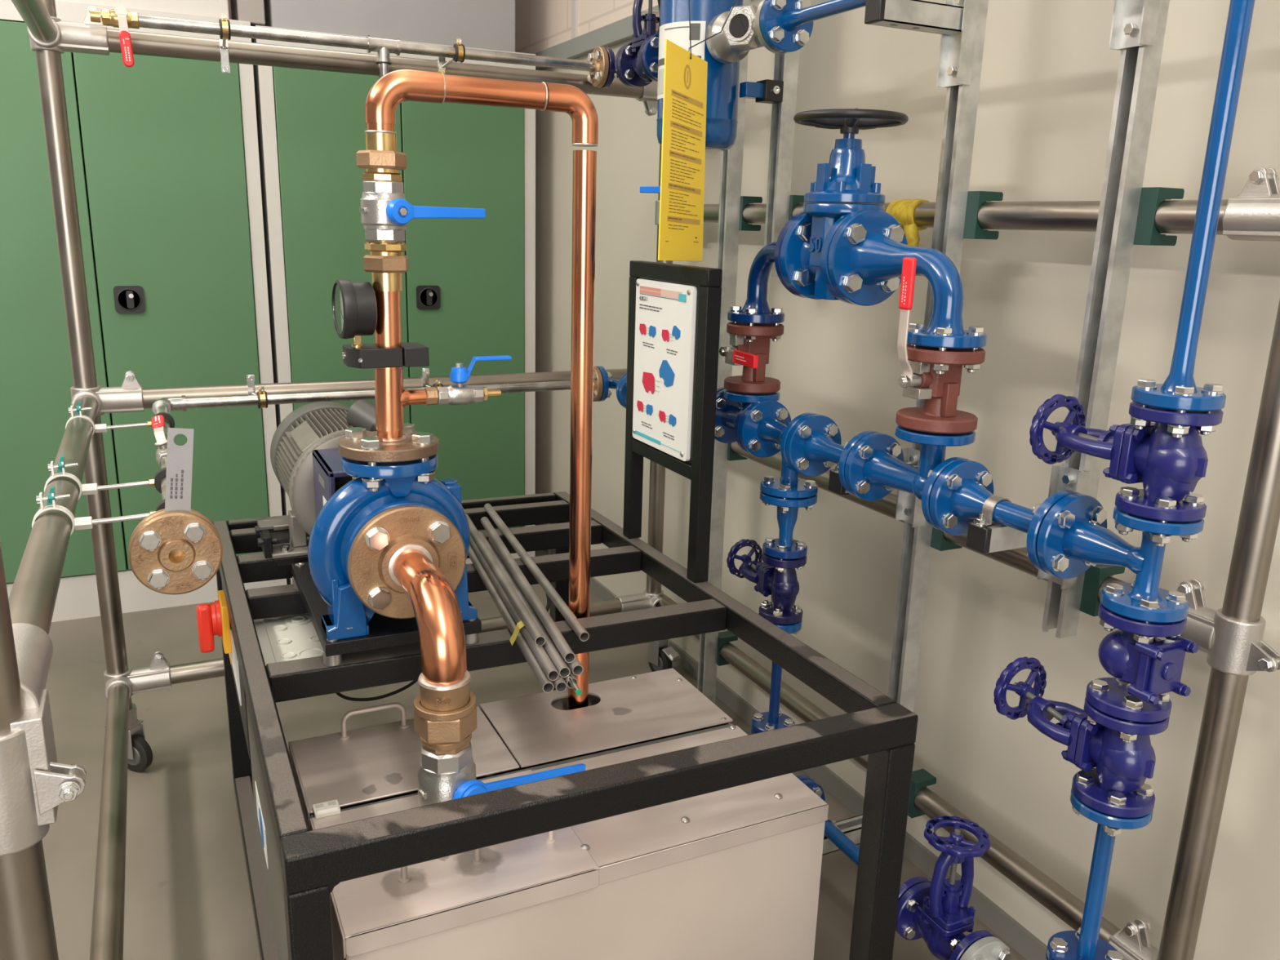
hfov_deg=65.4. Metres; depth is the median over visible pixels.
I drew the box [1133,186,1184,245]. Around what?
saddle
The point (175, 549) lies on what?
flange
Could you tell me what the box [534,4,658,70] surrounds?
cable trunking
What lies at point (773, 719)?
pipe
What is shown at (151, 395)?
tube
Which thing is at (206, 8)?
box
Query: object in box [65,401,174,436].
clamp
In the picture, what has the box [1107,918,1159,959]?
clamp
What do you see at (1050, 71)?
wall
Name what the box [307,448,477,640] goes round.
pump
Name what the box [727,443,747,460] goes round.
saddle
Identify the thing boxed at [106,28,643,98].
tube
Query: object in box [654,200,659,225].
clamp
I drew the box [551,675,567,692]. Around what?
tube
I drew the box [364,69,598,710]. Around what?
copper pipe
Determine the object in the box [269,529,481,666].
base plate
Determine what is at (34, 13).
tube
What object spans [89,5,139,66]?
valve
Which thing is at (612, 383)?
flanged elbow
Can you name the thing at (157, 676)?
clamp
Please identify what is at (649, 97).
clamp
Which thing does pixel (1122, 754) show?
valve
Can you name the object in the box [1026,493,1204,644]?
reducing tee
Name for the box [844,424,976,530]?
flanged tee
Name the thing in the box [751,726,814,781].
flanged tee
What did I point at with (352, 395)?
pipe
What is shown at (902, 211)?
strap
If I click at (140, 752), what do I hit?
swivel castor
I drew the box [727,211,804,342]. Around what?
flanged bend
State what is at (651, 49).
flange
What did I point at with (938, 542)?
saddle
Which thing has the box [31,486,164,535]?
clamp
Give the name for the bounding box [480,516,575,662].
tube
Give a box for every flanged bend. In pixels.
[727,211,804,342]
[827,209,986,374]
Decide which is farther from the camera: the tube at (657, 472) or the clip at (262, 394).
the tube at (657, 472)
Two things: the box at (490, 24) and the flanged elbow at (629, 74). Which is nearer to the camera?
the flanged elbow at (629, 74)
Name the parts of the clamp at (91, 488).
threaded rod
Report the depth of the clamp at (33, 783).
0.97 m
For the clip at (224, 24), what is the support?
attached to the tube at (144, 43)
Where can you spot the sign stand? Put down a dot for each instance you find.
(674, 310)
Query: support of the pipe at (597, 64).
attached to the tube at (144, 43)
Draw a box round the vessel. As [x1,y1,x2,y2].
[656,0,783,151]
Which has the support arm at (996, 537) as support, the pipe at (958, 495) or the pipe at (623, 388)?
the pipe at (958, 495)
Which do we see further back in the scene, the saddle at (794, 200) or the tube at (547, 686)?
the saddle at (794, 200)
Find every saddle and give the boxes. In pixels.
[716,631,737,666]
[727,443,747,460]
[738,195,762,231]
[788,195,804,220]
[907,768,936,817]
[930,526,962,551]
[963,191,1003,239]
[1079,564,1124,616]
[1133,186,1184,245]
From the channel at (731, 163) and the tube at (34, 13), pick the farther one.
the channel at (731, 163)
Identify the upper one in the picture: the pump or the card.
the card
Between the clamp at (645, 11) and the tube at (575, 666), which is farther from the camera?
the clamp at (645, 11)
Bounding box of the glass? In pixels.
[706,0,785,63]
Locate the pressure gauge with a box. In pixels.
[331,279,377,348]
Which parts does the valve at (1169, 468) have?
stem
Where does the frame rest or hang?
on the floor
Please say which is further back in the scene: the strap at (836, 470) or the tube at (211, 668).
the tube at (211, 668)
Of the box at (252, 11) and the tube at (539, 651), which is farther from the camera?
the box at (252, 11)
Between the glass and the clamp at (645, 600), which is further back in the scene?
the clamp at (645, 600)
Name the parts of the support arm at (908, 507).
bracket plate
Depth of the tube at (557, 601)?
2.10 m
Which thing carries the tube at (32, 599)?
attached to the clamp at (33, 783)
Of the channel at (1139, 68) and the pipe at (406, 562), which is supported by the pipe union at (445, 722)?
the pipe at (406, 562)
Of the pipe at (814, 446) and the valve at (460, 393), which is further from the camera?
the pipe at (814, 446)
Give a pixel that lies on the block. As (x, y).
(410, 353)
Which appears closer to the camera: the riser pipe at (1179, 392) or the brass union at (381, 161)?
the riser pipe at (1179, 392)
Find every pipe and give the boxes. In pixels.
[138,14,617,87]
[151,395,186,500]
[185,366,612,408]
[347,505,471,690]
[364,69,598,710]
[618,376,724,439]
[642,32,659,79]
[751,600,802,733]
[758,0,866,53]
[759,475,817,572]
[786,413,881,497]
[800,779,931,931]
[927,459,1080,573]
[1046,788,1153,959]
[1130,0,1254,438]
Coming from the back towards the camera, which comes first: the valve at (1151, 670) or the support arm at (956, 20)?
the support arm at (956, 20)
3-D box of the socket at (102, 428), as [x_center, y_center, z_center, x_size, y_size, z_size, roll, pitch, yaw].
[-1.190,-0.114,2.199,0.024,0.017,0.020,-5,16,-25]
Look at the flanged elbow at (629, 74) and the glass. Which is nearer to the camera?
the glass
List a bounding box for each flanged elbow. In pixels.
[596,365,626,408]
[600,42,637,88]
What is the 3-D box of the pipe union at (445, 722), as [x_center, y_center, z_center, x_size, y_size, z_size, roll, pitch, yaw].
[-0.296,0.356,1.516,0.093,0.118,0.093,-5,16,-25]
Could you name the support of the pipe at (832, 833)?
on the support arm at (851, 828)
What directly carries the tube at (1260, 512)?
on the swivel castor
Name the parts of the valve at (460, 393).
lever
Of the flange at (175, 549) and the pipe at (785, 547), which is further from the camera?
the pipe at (785, 547)
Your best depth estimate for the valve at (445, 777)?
1.51 m
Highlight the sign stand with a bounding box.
[622,260,722,582]
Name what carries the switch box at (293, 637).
attached to the frame
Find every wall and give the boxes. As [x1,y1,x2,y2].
[227,0,231,19]
[515,0,1279,959]
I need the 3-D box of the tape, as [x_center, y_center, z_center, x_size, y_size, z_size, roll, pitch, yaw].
[-0.219,0.273,1.792,0.019,0.027,0.062,9,16,27]
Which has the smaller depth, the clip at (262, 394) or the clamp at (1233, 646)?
the clamp at (1233, 646)
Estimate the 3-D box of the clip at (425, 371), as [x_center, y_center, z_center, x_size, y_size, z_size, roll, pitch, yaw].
[-0.590,-0.272,2.796,0.033,0.082,0.140,-10,19,-38]
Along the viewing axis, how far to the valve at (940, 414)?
1.69 m
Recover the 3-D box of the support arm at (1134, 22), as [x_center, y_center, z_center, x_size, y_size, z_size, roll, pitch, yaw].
[0.728,-0.755,1.483,0.108,0.200,0.055,-5,16,-25]
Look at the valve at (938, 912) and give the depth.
1.80 m
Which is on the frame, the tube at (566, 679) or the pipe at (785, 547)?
the tube at (566, 679)
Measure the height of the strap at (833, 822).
0.036 m
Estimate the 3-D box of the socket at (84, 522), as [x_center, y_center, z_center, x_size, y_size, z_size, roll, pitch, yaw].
[-0.857,0.067,1.534,0.024,0.017,0.020,-5,16,-25]
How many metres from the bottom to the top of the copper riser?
0.370 m
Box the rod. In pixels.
[568,674,582,695]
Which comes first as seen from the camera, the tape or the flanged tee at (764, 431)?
the tape
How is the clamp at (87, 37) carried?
attached to the tube at (49, 63)
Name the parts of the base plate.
motor plate, plate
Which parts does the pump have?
maker plate, casing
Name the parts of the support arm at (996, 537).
bracket plate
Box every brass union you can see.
[355,132,406,182]
[363,241,408,291]
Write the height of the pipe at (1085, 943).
0.323 m
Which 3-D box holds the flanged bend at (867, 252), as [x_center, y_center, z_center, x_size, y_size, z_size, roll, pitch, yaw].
[0.479,-0.344,1.777,0.176,0.268,0.345,-5,16,-25]
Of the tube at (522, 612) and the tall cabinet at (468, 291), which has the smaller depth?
the tube at (522, 612)
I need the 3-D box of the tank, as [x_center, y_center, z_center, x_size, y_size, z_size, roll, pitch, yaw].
[-0.169,0.724,1.806,0.798,0.548,0.572,-5,16,-25]
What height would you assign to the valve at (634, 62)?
0.280 m
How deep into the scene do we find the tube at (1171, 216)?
1.75 m
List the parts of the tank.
handle, hinged lid, handle, lid, plate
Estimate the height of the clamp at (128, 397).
0.106 m
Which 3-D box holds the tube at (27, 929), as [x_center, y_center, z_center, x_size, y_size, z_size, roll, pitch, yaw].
[-0.634,0.520,1.038,0.051,1.300,0.051,-5,16,-25]
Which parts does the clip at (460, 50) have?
spacer rod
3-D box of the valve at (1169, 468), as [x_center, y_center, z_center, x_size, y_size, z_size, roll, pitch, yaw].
[0.680,-0.026,1.413,0.116,0.183,0.256,-5,16,-25]
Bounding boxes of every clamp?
[0,622,86,856]
[26,5,109,55]
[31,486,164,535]
[44,455,166,500]
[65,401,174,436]
[70,370,144,417]
[103,651,171,698]
[615,589,663,612]
[635,80,657,115]
[640,9,659,33]
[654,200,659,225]
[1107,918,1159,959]
[1176,578,1279,675]
[1222,166,1279,241]
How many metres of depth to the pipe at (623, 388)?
2.82 m
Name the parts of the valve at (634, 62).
stem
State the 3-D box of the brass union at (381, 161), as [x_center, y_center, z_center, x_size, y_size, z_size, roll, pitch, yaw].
[-0.417,-0.519,1.607,0.077,0.075,0.074,-5,16,-25]
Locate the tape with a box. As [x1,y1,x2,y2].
[509,620,524,645]
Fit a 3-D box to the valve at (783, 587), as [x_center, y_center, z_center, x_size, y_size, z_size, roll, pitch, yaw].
[0.291,0.221,2.282,0.101,0.149,0.224,-5,16,-25]
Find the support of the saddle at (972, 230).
attached to the tube at (1171, 216)
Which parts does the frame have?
leg, leg, leg, leg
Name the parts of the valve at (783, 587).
stem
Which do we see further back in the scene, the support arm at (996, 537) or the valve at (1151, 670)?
the support arm at (996, 537)
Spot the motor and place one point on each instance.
(317, 425)
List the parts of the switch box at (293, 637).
yellow plate, embossed panel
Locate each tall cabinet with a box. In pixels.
[0,0,286,622]
[251,25,535,584]
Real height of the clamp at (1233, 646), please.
0.112 m
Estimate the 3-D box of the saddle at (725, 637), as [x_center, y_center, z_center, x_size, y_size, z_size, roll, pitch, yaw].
[0.253,0.500,2.966,0.061,0.088,0.042,-5,16,-25]
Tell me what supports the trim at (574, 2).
attached to the wall at (1050, 71)
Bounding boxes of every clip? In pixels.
[218,13,231,74]
[245,374,267,408]
[419,368,443,387]
[435,38,465,74]
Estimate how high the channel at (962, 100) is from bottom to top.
2.350 m
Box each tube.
[0,541,58,959]
[8,395,97,635]
[11,0,57,43]
[35,0,132,709]
[89,683,129,959]
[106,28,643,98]
[142,368,626,408]
[169,599,621,684]
[466,514,545,645]
[467,542,554,693]
[469,534,559,680]
[478,531,570,677]
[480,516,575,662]
[484,503,589,641]
[488,537,583,675]
[490,545,577,688]
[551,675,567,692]
[646,144,672,594]
[655,593,1119,942]
[703,200,1227,235]
[730,441,1127,602]
[1157,298,1279,959]
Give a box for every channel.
[697,0,751,704]
[764,48,799,276]
[887,0,988,712]
[1041,0,1169,639]
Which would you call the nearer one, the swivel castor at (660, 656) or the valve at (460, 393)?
the valve at (460, 393)
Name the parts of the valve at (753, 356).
lever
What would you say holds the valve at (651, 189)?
attached to the vessel
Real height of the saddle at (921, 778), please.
0.088 m
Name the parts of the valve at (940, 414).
lever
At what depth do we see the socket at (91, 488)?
1.71 m
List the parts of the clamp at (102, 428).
threaded rod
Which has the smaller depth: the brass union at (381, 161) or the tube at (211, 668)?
the brass union at (381, 161)
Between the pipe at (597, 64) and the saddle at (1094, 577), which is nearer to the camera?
the saddle at (1094, 577)
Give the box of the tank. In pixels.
[288,668,828,959]
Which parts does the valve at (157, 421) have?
lever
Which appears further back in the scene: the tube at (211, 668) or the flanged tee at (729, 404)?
the tube at (211, 668)
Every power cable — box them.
[335,680,417,701]
[537,591,551,622]
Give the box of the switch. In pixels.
[196,600,222,653]
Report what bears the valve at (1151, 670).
on the valve at (1122, 754)
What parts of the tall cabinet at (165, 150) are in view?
door, handle plate, door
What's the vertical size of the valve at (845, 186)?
0.357 m
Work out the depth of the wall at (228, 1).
3.98 m
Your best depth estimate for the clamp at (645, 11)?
2.85 m
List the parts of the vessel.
bracket arm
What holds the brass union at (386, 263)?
on the copper riser
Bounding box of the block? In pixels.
[342,342,429,368]
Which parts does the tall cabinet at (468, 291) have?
door, handle plate, door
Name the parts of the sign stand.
post, rail, rail, post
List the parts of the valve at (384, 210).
lever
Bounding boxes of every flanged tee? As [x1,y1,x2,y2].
[714,388,780,453]
[739,400,819,498]
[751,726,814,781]
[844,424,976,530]
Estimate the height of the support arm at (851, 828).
0.165 m
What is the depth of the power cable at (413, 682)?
2.20 m
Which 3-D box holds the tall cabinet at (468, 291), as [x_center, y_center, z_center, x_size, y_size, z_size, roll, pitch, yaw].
[-1.012,-0.672,4.185,1.040,2.115,0.531,-5,16,-25]
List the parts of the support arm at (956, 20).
bracket plate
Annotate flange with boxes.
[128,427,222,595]
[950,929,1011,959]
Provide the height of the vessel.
0.700 m
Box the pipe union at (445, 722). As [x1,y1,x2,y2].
[413,680,476,755]
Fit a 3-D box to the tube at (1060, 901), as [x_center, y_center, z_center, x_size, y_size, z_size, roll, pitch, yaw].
[0.475,0.623,2.513,0.051,0.051,1.862,-5,16,-25]
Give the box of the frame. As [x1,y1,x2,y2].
[212,491,918,959]
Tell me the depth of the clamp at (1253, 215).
1.42 m
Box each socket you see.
[74,516,93,529]
[81,483,97,495]
[94,423,106,432]
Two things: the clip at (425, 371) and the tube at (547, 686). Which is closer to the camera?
the tube at (547, 686)
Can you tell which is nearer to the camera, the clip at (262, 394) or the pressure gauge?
the pressure gauge
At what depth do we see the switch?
2.18 m
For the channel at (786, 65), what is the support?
attached to the tube at (1171, 216)
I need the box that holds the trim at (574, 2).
[571,0,578,39]
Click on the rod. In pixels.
(571, 681)
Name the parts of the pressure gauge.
stem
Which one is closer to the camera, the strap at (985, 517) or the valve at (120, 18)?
the strap at (985, 517)
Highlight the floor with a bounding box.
[42,550,1026,959]
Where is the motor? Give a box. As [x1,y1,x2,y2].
[254,399,377,559]
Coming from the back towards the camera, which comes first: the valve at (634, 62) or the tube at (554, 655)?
the valve at (634, 62)
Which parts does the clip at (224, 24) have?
spacer rod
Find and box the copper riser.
[337,290,439,492]
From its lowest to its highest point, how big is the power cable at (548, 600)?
0.129 m
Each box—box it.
[54,0,229,19]
[196,580,323,959]
[230,0,265,26]
[263,0,515,52]
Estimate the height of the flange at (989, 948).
0.116 m
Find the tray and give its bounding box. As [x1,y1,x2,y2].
[253,618,275,666]
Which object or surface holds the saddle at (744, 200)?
attached to the tube at (1171, 216)
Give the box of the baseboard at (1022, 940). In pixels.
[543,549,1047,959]
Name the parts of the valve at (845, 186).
bonnet seat, stem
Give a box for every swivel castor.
[103,702,152,772]
[648,639,680,671]
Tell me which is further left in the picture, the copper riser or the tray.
the tray
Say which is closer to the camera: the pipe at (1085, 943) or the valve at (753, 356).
the pipe at (1085, 943)
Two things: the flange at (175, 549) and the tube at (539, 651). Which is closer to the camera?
the flange at (175, 549)
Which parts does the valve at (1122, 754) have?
stem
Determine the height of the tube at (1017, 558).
0.051 m
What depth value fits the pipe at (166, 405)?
2.41 m
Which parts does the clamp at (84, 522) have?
threaded rod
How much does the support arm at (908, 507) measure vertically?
0.155 m
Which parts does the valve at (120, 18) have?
lever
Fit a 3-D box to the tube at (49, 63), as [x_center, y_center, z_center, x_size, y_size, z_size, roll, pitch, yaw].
[-1.369,-0.283,2.449,0.051,1.890,0.051,-5,16,-25]
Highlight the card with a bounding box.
[657,0,737,261]
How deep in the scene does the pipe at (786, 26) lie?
2.01 m
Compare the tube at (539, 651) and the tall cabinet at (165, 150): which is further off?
the tall cabinet at (165, 150)
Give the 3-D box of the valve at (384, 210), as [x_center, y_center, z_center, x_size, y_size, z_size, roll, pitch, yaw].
[-0.355,-0.442,1.645,0.211,0.098,0.098,-5,16,-25]
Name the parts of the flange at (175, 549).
blanking plate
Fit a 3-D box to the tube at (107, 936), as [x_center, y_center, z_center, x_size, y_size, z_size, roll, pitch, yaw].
[-0.887,0.817,1.654,0.051,0.051,2.260,-5,16,-25]
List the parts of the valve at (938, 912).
stem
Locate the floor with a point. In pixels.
(188, 893)
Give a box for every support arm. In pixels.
[822,814,862,855]
[828,447,925,527]
[864,0,978,88]
[966,464,1092,589]
[1108,0,1160,50]
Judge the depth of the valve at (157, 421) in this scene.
1.95 m
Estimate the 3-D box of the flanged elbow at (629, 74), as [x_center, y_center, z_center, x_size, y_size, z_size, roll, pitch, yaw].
[-0.037,-1.135,2.740,0.115,0.115,0.186,-5,16,-25]
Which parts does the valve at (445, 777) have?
lever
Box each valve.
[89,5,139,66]
[151,414,167,466]
[359,180,485,242]
[417,741,586,806]
[424,355,511,405]
[617,0,660,87]
[640,186,660,193]
[719,321,783,393]
[726,538,806,624]
[780,107,908,304]
[895,257,985,433]
[895,815,995,959]
[993,657,1169,836]
[1029,394,1223,546]
[1085,602,1199,722]
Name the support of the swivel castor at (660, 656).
on the floor
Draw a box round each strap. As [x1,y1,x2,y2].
[827,817,839,830]
[831,462,839,473]
[885,199,929,246]
[971,494,1012,528]
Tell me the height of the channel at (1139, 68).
1.555 m
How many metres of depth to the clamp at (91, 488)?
1.72 m

